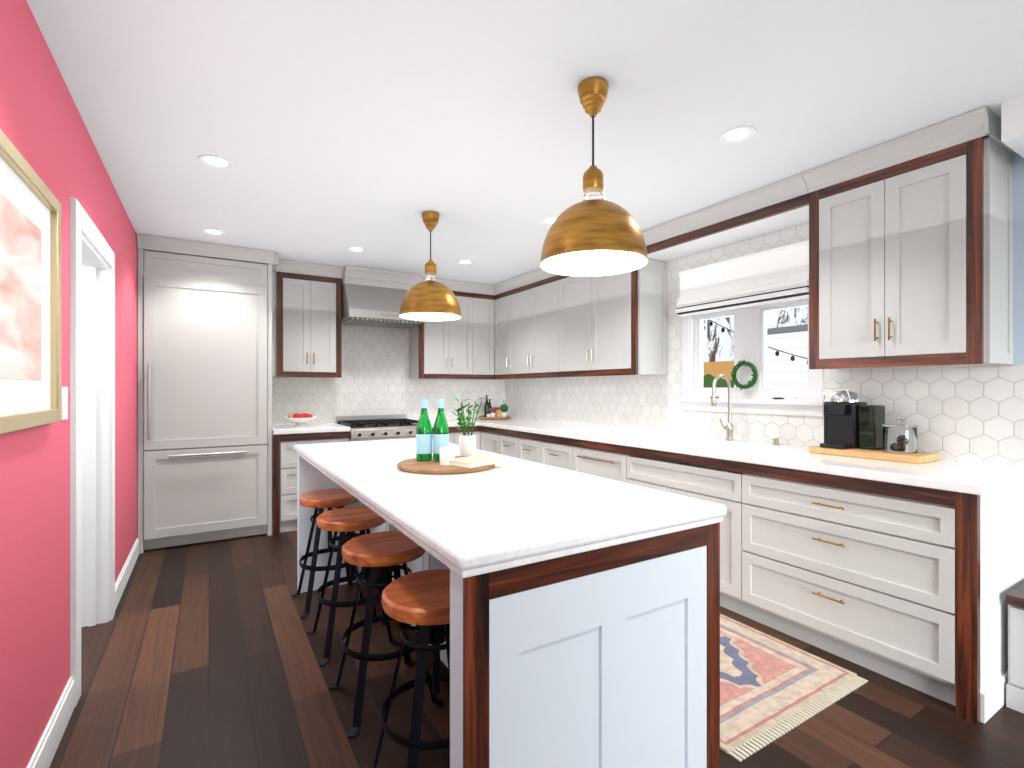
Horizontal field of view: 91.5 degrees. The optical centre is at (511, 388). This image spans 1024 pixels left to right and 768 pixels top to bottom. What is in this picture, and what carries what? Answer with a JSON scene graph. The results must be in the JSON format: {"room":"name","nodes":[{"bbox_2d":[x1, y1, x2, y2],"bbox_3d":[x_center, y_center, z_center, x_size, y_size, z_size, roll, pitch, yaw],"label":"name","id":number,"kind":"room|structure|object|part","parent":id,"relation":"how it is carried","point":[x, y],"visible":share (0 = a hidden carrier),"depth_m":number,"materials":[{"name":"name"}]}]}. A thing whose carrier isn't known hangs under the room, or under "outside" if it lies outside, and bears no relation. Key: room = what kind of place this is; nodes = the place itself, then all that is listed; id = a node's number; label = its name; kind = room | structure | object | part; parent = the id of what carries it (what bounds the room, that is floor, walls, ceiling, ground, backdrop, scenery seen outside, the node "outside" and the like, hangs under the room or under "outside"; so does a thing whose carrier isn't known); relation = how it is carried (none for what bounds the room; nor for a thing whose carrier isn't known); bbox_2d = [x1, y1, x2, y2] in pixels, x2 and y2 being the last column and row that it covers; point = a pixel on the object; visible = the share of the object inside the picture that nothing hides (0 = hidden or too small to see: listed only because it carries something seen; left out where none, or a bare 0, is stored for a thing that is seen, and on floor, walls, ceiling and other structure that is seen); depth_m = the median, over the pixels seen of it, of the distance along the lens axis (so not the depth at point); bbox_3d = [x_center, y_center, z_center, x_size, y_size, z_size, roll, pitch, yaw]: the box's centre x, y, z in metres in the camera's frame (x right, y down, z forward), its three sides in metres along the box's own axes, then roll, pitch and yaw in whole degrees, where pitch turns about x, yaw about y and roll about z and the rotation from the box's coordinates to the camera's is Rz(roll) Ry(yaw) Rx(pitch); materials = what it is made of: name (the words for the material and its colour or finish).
{"room":"kitchen","nodes":[
{"label":"kitchen","id":0,"kind":"room"},
{"bbox_2d":[0,0,137,767],"bbox_3d":[-1.296,0.050,1.085,0.140,2.460,8.000,0,0,-31],"label":"wall","id":1,"kind":"structure","parent":0,"point":[43,128],"depth_m":1.72,"materials":[{"name":"paint"}]},
{"bbox_2d":[0,129,60,433],"bbox_3d":[-1.353,-0.265,1.349,0.032,0.760,0.910,0,0,-31],"label":"picture frame","id":2,"kind":"object","parent":1,"relation":"attached to","point":[30,300],"visible":1,"depth_m":1.48,"materials":[{"name":"gold"}]},
{"bbox_2d":[61,387,67,419],"bbox_3d":[-1.703,0.058,1.903,0.010,0.125,0.080,0,0,-31],"label":"switch plate","id":3,"kind":"object","parent":1,"relation":"attached to","point":[64,403],"visible":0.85,"depth_m":1.89,"materials":[{"name":"white plastic"}]},
{"bbox_2d":[27,538,138,767],"bbox_3d":[-1.020,1.218,0.779,0.014,0.125,7.190,0,0,-31],"label":"baseboard","id":4,"kind":"structure","parent":1,"relation":"attached to","point":[47,746],"depth_m":1.84,"materials":[{"name":"white paint"}]},
{"bbox_2d":[70,197,114,706],"bbox_3d":[-2.076,0.258,2.378,0.168,2.045,0.970,0,0,-31],"label":"door frame","id":5,"kind":"structure","parent":1,"relation":"attached to","point":[92,428],"depth_m":2.68,"materials":[{"name":"white paint"}]},
{"bbox_2d":[272,271,504,424],"bbox_3d":[-1.998,0.050,5.221,6.400,2.460,0.200,0,0,-31],"label":"wall","id":6,"kind":"structure","parent":0,"point":[375,379],"depth_m":5.41,"materials":[{"name":"white tile"}]},
{"bbox_2d":[272,259,343,377],"bbox_3d":[-2.014,-0.641,4.856,0.646,1.072,0.400,0,0,-31],"label":"upper cabinet","id":7,"kind":"object","parent":6,"relation":"attached to","point":[306,319],"visible":0.98,"depth_m":4.74,"materials":[{"name":"grey paint"}]},
{"bbox_2d":[342,265,426,328],"bbox_3d":[-1.352,-0.917,5.138,0.771,0.519,0.604,0,0,-31],"label":"range hood","id":8,"kind":"object","parent":6,"relation":"attached to","point":[371,297],"visible":0.94,"depth_m":4.92,"materials":[{"name":"silver metal"}]},
{"bbox_2d":[440,390,445,399],"bbox_3d":[-0.802,0.080,5.825,0.072,0.120,0.006,0,0,-31],"label":"outlet","id":9,"kind":"object","parent":6,"relation":"attached to","point":[442,392],"depth_m":5.82,"materials":[{"name":"white plastic"}]},
{"bbox_2d":[409,277,496,378],"bbox_3d":[-0.653,-0.643,5.688,0.945,1.067,0.388,0,0,-31],"label":"upper cabinet","id":10,"kind":"object","parent":6,"relation":"attached to","point":[462,348],"depth_m":5.59,"materials":[{"name":"grey paint"}]},
{"bbox_2d":[26,0,1023,284],"bbox_3d":[0.025,-1.220,1.887,6.400,0.080,8.000,0,0,-31],"label":"ceiling","id":11,"kind":"structure","parent":0,"point":[332,130],"depth_m":2.06,"materials":[{"name":"white paint"}]},
{"bbox_2d":[201,228,225,235],"bbox_3d":[-2.247,-1.177,3.760,0.160,0.006,0.160,0,0,-31],"label":"recessed light","id":12,"kind":"object","parent":11,"relation":"in","point":[210,231],"visible":0.96,"depth_m":3.75,"materials":[{"name":"white paint"}]},
{"bbox_2d":[198,154,232,168],"bbox_3d":[-1.541,-1.177,2.597,0.160,0.006,0.160,0,0,-31],"label":"recessed light","id":13,"kind":"object","parent":11,"relation":"in","point":[215,161],"visible":1,"depth_m":2.60,"materials":[{"name":"white paint"}]},
{"bbox_2d":[347,246,365,251],"bbox_3d":[-1.316,-1.177,4.231,0.160,0.006,0.160,0,0,-31],"label":"recessed light","id":14,"kind":"object","parent":11,"relation":"in","point":[356,249],"visible":1,"depth_m":4.24,"materials":[{"name":"white paint"}]},
{"bbox_2d":[399,211,461,320],"bbox_3d":[-0.550,-0.829,3.374,0.418,0.695,0.418,0,0,-31],"label":"pendant lamp","id":15,"kind":"object","parent":11,"relation":"hanging from","point":[430,298],"visible":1,"depth_m":3.27,"materials":[{"name":"gold metal"}]},
{"bbox_2d":[457,260,473,264],"bbox_3d":[-0.437,-1.177,4.671,0.160,0.006,0.160,0,0,-31],"label":"recessed light","id":16,"kind":"object","parent":11,"relation":"in","point":[465,262],"visible":1,"depth_m":4.68,"materials":[{"name":"white paint"}]},
{"bbox_2d":[541,216,556,224],"bbox_3d":[0.283,-1.177,3.505,0.160,0.006,0.160,0,0,-31],"label":"recessed light","id":17,"kind":"object","parent":11,"relation":"in","point":[550,220],"visible":0.54,"depth_m":3.50,"materials":[{"name":"white paint"}]},
{"bbox_2d":[539,77,648,276],"bbox_3d":[0.316,-0.829,1.946,0.418,0.695,0.418,0,0,-31],"label":"pendant lamp","id":18,"kind":"object","parent":11,"relation":"hanging from","point":[593,233],"visible":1,"depth_m":1.87,"materials":[{"name":"gold metal"}]},
{"bbox_2d":[719,125,756,143],"bbox_3d":[1.048,-1.177,2.321,0.160,0.006,0.160,0,0,-31],"label":"recessed light","id":19,"kind":"object","parent":11,"relation":"in","point":[737,134],"visible":1,"depth_m":2.32,"materials":[{"name":"white paint"}]},
{"bbox_2d":[1001,95,1023,157],"bbox_3d":[2.989,-1.100,0.828,0.370,0.160,3.115,0,0,-31],"label":"soffit beam","id":20,"kind":"structure","parent":11,"relation":"attached to","point":[1012,124],"depth_m":2.04,"materials":[{"name":"white paint"}]},
{"bbox_2d":[49,530,1023,767],"bbox_3d":[0.025,1.310,1.887,6.400,0.060,8.000,0,0,-31],"label":"floor","id":21,"kind":"structure","parent":0,"point":[207,655],"depth_m":2.07,"materials":[{"name":"brown wood"}]},
{"bbox_2d":[137,234,277,553],"bbox_3d":[-2.606,0.051,4.338,0.987,2.457,0.670,0,0,-31],"label":"refrigerator","id":22,"kind":"object","parent":21,"relation":"on","point":[204,399],"visible":1,"depth_m":4.08,"materials":[{"name":"grey paint"}]},
{"bbox_2d":[272,423,349,535],"bbox_3d":[-1.948,0.820,4.751,0.651,0.920,0.648,0,0,-31],"label":"base cabinet","id":23,"kind":"object","parent":21,"relation":"on","point":[286,439],"visible":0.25,"depth_m":4.41,"materials":[{"name":"grey paint"}]},
{"bbox_2d":[282,413,317,426],"bbox_3d":[-1.985,0.295,4.679,0.312,0.127,0.312,0,0,-31],"label":"fruit bowl","id":24,"kind":"object","parent":23,"relation":"on","point":[299,420],"visible":1,"depth_m":4.63,"materials":[{"name":"white ceramic"}]},
{"bbox_2d":[292,489,363,618],"bbox_3d":[-1.100,0.960,3.017,0.391,0.639,0.391,0,0,-31],"label":"stool","id":25,"kind":"object","parent":21,"relation":"on","point":[329,499],"visible":0.71,"depth_m":2.92,"materials":[{"name":"brown wood"}]},
{"bbox_2d":[306,506,399,665],"bbox_3d":[-0.815,0.960,2.547,0.391,0.639,0.391,0,0,-31],"label":"stool","id":26,"kind":"object","parent":21,"relation":"on","point":[352,520],"visible":0.73,"depth_m":2.45,"materials":[{"name":"brown wood"}]},
{"bbox_2d":[336,414,417,441],"bbox_3d":[-1.324,0.785,5.087,0.756,0.990,0.707,0,0,-31],"label":"range","id":27,"kind":"object","parent":21,"relation":"on","point":[378,427],"visible":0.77,"depth_m":4.90,"materials":[{"name":"silver metal"}]},
{"bbox_2d":[328,531,444,737],"bbox_3d":[-0.529,0.960,2.077,0.391,0.639,0.391,0,0,-31],"label":"stool","id":28,"kind":"object","parent":21,"relation":"on","point":[383,555],"visible":0.9,"depth_m":1.98,"materials":[{"name":"brown wood"}]},
{"bbox_2d":[365,569,449,767],"bbox_3d":[-0.244,0.960,1.607,0.391,0.639,0.391,0,0,-31],"label":"stool","id":29,"kind":"object","parent":21,"relation":"on","point":[421,599],"visible":0.6,"depth_m":1.51,"materials":[{"name":"brown wood"}]},
{"bbox_2d":[448,426,477,448],"bbox_3d":[-0.635,0.843,5.530,0.390,0.875,0.678,0,0,-31],"label":"base cabinet","id":30,"kind":"object","parent":21,"relation":"on","point":[454,433],"depth_m":5.24,"materials":[{"name":"grey paint"}]},
{"bbox_2d":[478,426,497,453],"bbox_3d":[0.016,0.843,5.373,0.730,0.875,0.430,0,0,-31],"label":"base cabinet","id":31,"kind":"object","parent":21,"relation":"on","point":[487,435],"depth_m":5.24,"materials":[{"name":"grey paint"}]},
{"bbox_2d":[430,418,521,429],"bbox_3d":[-0.471,0.412,5.648,1.277,0.105,0.646,0,0,-31],"label":"countertop","id":32,"kind":"structure","parent":31,"relation":"on","point":[451,422],"depth_m":5.41,"materials":[{"name":"white stone"}]},
{"bbox_2d":[479,395,510,419],"bbox_3d":[-0.203,0.218,5.866,0.380,0.282,0.380,0,0,-31],"label":"tray","id":33,"kind":"object","parent":32,"relation":"on","point":[492,413],"visible":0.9,"depth_m":5.85,"materials":[{"name":"brown wood"}]},
{"bbox_2d":[498,430,517,457],"bbox_3d":[0.234,0.843,5.076,0.666,0.875,0.426,0,0,-31],"label":"base cabinet","id":34,"kind":"object","parent":21,"relation":"on","point":[507,439],"depth_m":4.89,"materials":[{"name":"grey paint"}]},
{"bbox_2d":[297,454,722,767],"bbox_3d":[-0.361,0.841,2.358,0.870,0.878,2.434,0,0,-31],"label":"kitchen island","id":35,"kind":"object","parent":21,"relation":"on","point":[584,620],"depth_m":1.30,"materials":[{"name":"paint"}]},
{"bbox_2d":[294,438,726,573],"bbox_3d":[-0.364,0.417,2.364,0.910,0.115,2.480,0,0,-31],"label":"island countertop","id":36,"kind":"structure","parent":35,"relation":"on","point":[509,512],"depth_m":1.54,"materials":[{"name":"white stone"}]},
{"bbox_2d":[397,456,494,473],"bbox_3d":[-0.300,0.349,2.297,0.444,0.020,0.444,0,0,-31],"label":"tray","id":37,"kind":"object","parent":36,"relation":"on","point":[414,465],"visible":0.58,"depth_m":2.14,"materials":[{"name":"brown wood"}]},
{"bbox_2d":[416,399,431,460],"bbox_3d":[-0.412,0.195,2.341,0.076,0.287,0.076,0,0,-31],"label":"bottle","id":38,"kind":"object","parent":37,"relation":"on","point":[424,440],"visible":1,"depth_m":2.31,"materials":[{"name":"green glass"}]},
{"bbox_2d":[433,399,448,460],"bbox_3d":[-0.333,0.195,2.342,0.076,0.287,0.076,0,0,-31],"label":"bottle","id":39,"kind":"object","parent":37,"relation":"on","point":[440,433],"visible":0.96,"depth_m":2.31,"materials":[{"name":"green glass"}]},
{"bbox_2d":[439,447,454,465],"bbox_3d":[-0.287,0.300,2.218,0.072,0.075,0.071,0,0,-31],"label":"glass candle","id":40,"kind":"object","parent":37,"relation":"on","point":[446,454],"visible":0.9,"depth_m":2.19,"materials":[{"name":"white ceramic"}]},
{"bbox_2d":[452,396,486,455],"bbox_3d":[-0.220,0.182,2.543,0.197,0.312,0.199,0,0,-31],"label":"potted plant","id":41,"kind":"object","parent":37,"relation":"on","point":[467,444],"visible":1,"depth_m":2.51,"materials":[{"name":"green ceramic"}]},
{"bbox_2d":[449,455,503,467],"bbox_3d":[-0.166,0.327,2.239,0.150,0.022,0.220,0,0,39],"label":"book","id":42,"kind":"object","parent":37,"relation":"on","point":[474,461],"visible":1,"depth_m":2.19,"materials":[{"name":"beige paper"}]},
{"bbox_2d":[518,430,537,462],"bbox_3d":[0.439,0.843,4.738,0.666,0.875,0.365,0,0,-31],"label":"base cabinet","id":43,"kind":"object","parent":21,"relation":"on","point":[527,443],"depth_m":4.58,"materials":[{"name":"grey paint"}]},
{"bbox_2d":[538,434,569,469],"bbox_3d":[0.667,0.843,4.363,0.666,0.875,0.513,0,0,-31],"label":"base cabinet","id":44,"kind":"object","parent":21,"relation":"on","point":[555,452],"depth_m":4.24,"materials":[{"name":"grey paint"}]},
{"bbox_2d":[570,438,645,483],"bbox_3d":[0.945,0.843,3.904,0.666,0.875,0.666,0,0,-31],"label":"base cabinet","id":45,"kind":"object","parent":21,"relation":"on","point":[618,463],"depth_m":3.69,"materials":[{"name":"grey paint"}]},
{"bbox_2d":[634,470,741,614],"bbox_3d":[1.316,0.935,3.293,0.666,0.690,0.885,0,0,-31],"label":"base cabinet","id":46,"kind":"object","parent":21,"relation":"on","point":[731,526],"depth_m":2.85,"materials":[{"name":"grey paint"}]},
{"bbox_2d":[720,614,867,761],"bbox_3d":[0.560,1.274,2.942,0.910,0.010,2.340,0,0,-31],"label":"rug","id":47,"kind":"object","parent":21,"relation":"on","point":[768,683],"visible":0.4,"depth_m":2.12,"materials":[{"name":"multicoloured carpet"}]},
{"bbox_2d":[726,458,1023,724],"bbox_3d":[1.785,0.843,2.520,0.666,0.875,1.046,0,0,-31],"label":"base cabinet","id":48,"kind":"object","parent":21,"relation":"on","point":[910,575],"depth_m":2.16,"materials":[{"name":"grey paint"}]},
{"bbox_2d":[478,419,1023,497],"bbox_3d":[0.993,0.391,3.796,0.696,0.148,4.100,0,0,-31],"label":"countertop","id":49,"kind":"structure","parent":48,"relation":"on","point":[981,479],"depth_m":2.49,"materials":[{"name":"white stone"}]},
{"bbox_2d":[686,442,741,453],"bbox_3d":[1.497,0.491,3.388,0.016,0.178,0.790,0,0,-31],"label":"sink","id":50,"kind":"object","parent":49,"relation":"in","point":[702,446],"depth_m":3.03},
{"bbox_2d":[711,374,733,440],"bbox_3d":[1.425,0.131,3.417,0.215,0.456,0.088,0,0,-31],"label":"faucet","id":51,"kind":"object","parent":49,"relation":"on","point":[728,427],"visible":1,"depth_m":3.42,"materials":[{"name":"silver metal"}]},
{"bbox_3d":[1.679,0.338,3.171,0.040,0.042,0.039,0,0,-31],"label":"soap dispenser cap","id":52,"kind":"part","parent":49,"relation":"part of","materials":[{"name":"silver metal"}]},
{"bbox_2d":[809,445,939,463],"bbox_3d":[1.899,0.342,2.644,0.240,0.034,0.510,0,0,-31],"label":"cutting board","id":53,"kind":"object","parent":49,"relation":"on","point":[915,458],"visible":0.9,"depth_m":2.52,"materials":[{"name":"brown wood"}]},
{"bbox_2d":[820,388,884,449],"bbox_3d":[1.842,0.162,2.718,0.230,0.325,0.245,0,0,-31],"label":"coffee machine","id":54,"kind":"object","parent":53,"relation":"on","point":[852,420],"visible":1,"depth_m":2.68,"materials":[{"name":"black plastic"}]},
{"bbox_2d":[883,419,917,453],"bbox_3d":[1.977,0.239,2.545,0.142,0.170,0.142,0,0,-31],"label":"cookie jar","id":55,"kind":"object","parent":53,"relation":"on","point":[899,436],"visible":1,"depth_m":2.49,"materials":[{"name":"clear glass"}]},
{"bbox_2d":[1006,583,1023,713],"bbox_3d":[2.956,1.052,0.811,0.436,0.455,3.050,0,0,-31],"label":"bench","id":56,"kind":"object","parent":21,"relation":"on","point":[1015,683],"visible":1,"depth_m":1.99,"materials":[{"name":"grey paint"}]},
{"bbox_2d":[646,446,729,485],"bbox_3d":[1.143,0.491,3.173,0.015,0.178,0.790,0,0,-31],"label":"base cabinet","id":57,"kind":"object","parent":0,"relation":"attached to","point":[676,468],"depth_m":3.05,"materials":[{"name":"white wood"}]},
{"bbox_2d":[505,153,1023,467],"bbox_3d":[1.982,0.050,2.957,0.123,2.460,7.800,0,0,-31],"label":"wall","id":58,"kind":"structure","parent":0,"point":[973,414],"depth_m":3.01,"materials":[{"name":"white tile"}]},
{"bbox_2d":[493,279,524,378],"bbox_3d":[-0.005,-0.643,5.736,0.389,1.067,0.371,0,0,-31],"label":"upper cabinet","id":59,"kind":"object","parent":58,"relation":"attached to","point":[500,290],"depth_m":5.67,"materials":[{"name":"grey paint"}]},
{"bbox_2d":[509,286,532,378],"bbox_3d":[0.212,-0.595,5.439,0.326,0.970,0.599,0,0,-31],"label":"upper cabinet","id":60,"kind":"object","parent":58,"relation":"attached to","point":[517,295],"depth_m":5.40,"materials":[{"name":"grey paint"}]},
{"bbox_2d":[525,274,552,377],"bbox_3d":[0.460,-0.595,5.030,0.326,0.970,0.594,0,0,-31],"label":"upper cabinet","id":61,"kind":"object","parent":58,"relation":"attached to","point":[537,323],"depth_m":5.04,"materials":[{"name":"grey paint"}]},
{"bbox_2d":[557,390,561,401],"bbox_3d":[0.503,0.080,5.276,0.006,0.120,0.072,0,0,-31],"label":"outlet","id":62,"kind":"object","parent":58,"relation":"attached to","point":[559,392],"depth_m":5.27,"materials":[{"name":"white plastic"}]},
{"bbox_2d":[553,258,666,377],"bbox_3d":[0.833,-0.595,4.416,0.326,0.970,1.082,0,0,-31],"label":"upper cabinet","id":63,"kind":"object","parent":58,"relation":"attached to","point":[611,325],"depth_m":4.13,"materials":[{"name":"grey paint"}]},
{"bbox_2d":[640,391,646,404],"bbox_3d":[1.119,0.080,4.259,0.006,0.120,0.072,0,0,-31],"label":"outlet","id":64,"kind":"object","parent":58,"relation":"attached to","point":[643,397],"depth_m":4.25,"materials":[{"name":"white plastic"}]},
{"bbox_2d":[670,442,685,449],"bbox_3d":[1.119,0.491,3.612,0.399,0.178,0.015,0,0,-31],"label":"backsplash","id":65,"kind":"structure","parent":58,"relation":"attached to","point":[677,445],"depth_m":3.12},
{"bbox_2d":[642,173,808,260],"bbox_3d":[1.417,-1.101,3.382,0.400,0.152,1.288,0,0,-31],"label":"soffit","id":66,"kind":"structure","parent":58,"relation":"attached to","point":[776,206],"depth_m":3.21,"materials":[{"name":"white paint"}]},
{"bbox_2d":[675,240,808,316],"bbox_3d":[1.536,-0.723,3.424,0.071,0.345,0.980,0,0,-31],"label":"window blind","id":67,"kind":"object","parent":58,"relation":"attached to","point":[776,275],"visible":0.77,"depth_m":3.35,"materials":[{"name":"fabric"}]},
{"bbox_2d":[678,298,825,415],"bbox_3d":[1.634,-0.235,3.471,0.145,0.810,1.080,0,0,-31],"label":"window","id":68,"kind":"structure","parent":58,"relation":"in","point":[750,326],"depth_m":3.46,"materials":[{"name":"white paint"}]},
{"bbox_2d":[730,342,757,389],"bbox_3d":[1.593,-0.150,3.441,0.060,0.340,0.209,0,0,-31],"label":"wreath","id":69,"kind":"object","parent":68,"relation":"hanging from","point":[750,384],"visible":1,"depth_m":3.43,"materials":[{"name":"green plant"}]},
{"bbox_2d":[802,106,1015,369],"bbox_3d":[1.948,-0.641,2.507,0.400,1.072,0.754,0,0,-31],"label":"upper cabinet","id":70,"kind":"object","parent":58,"relation":"attached to","point":[910,249],"visible":0.98,"depth_m":2.35,"materials":[{"name":"grey paint"}]},
{"label":"outside","id":71,"kind":"structure","parent":0,"visible":0},
{"bbox_2d":[703,306,807,387],"bbox_3d":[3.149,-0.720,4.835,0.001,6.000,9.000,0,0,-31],"label":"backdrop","id":72,"kind":"structure","parent":71,"point":[787,330],"depth_m":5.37,"materials":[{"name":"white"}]},
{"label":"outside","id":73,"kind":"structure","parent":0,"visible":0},
{"bbox_2d":[709,320,733,332],"bbox_3d":[2.013,-0.591,4.779,0.032,0.141,0.261,0,0,-31],"label":"light","id":74,"kind":"object","parent":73,"point":[711,322],"depth_m":4.79,"materials":[{"name":"black"}]},
{"bbox_2d":[767,346,807,364],"bbox_3d":[2.342,-0.280,4.237,0.032,0.172,0.342,0,0,-31],"label":"light","id":75,"kind":"object","parent":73,"point":[776,352],"depth_m":4.22,"materials":[{"name":"black"}]}
]}

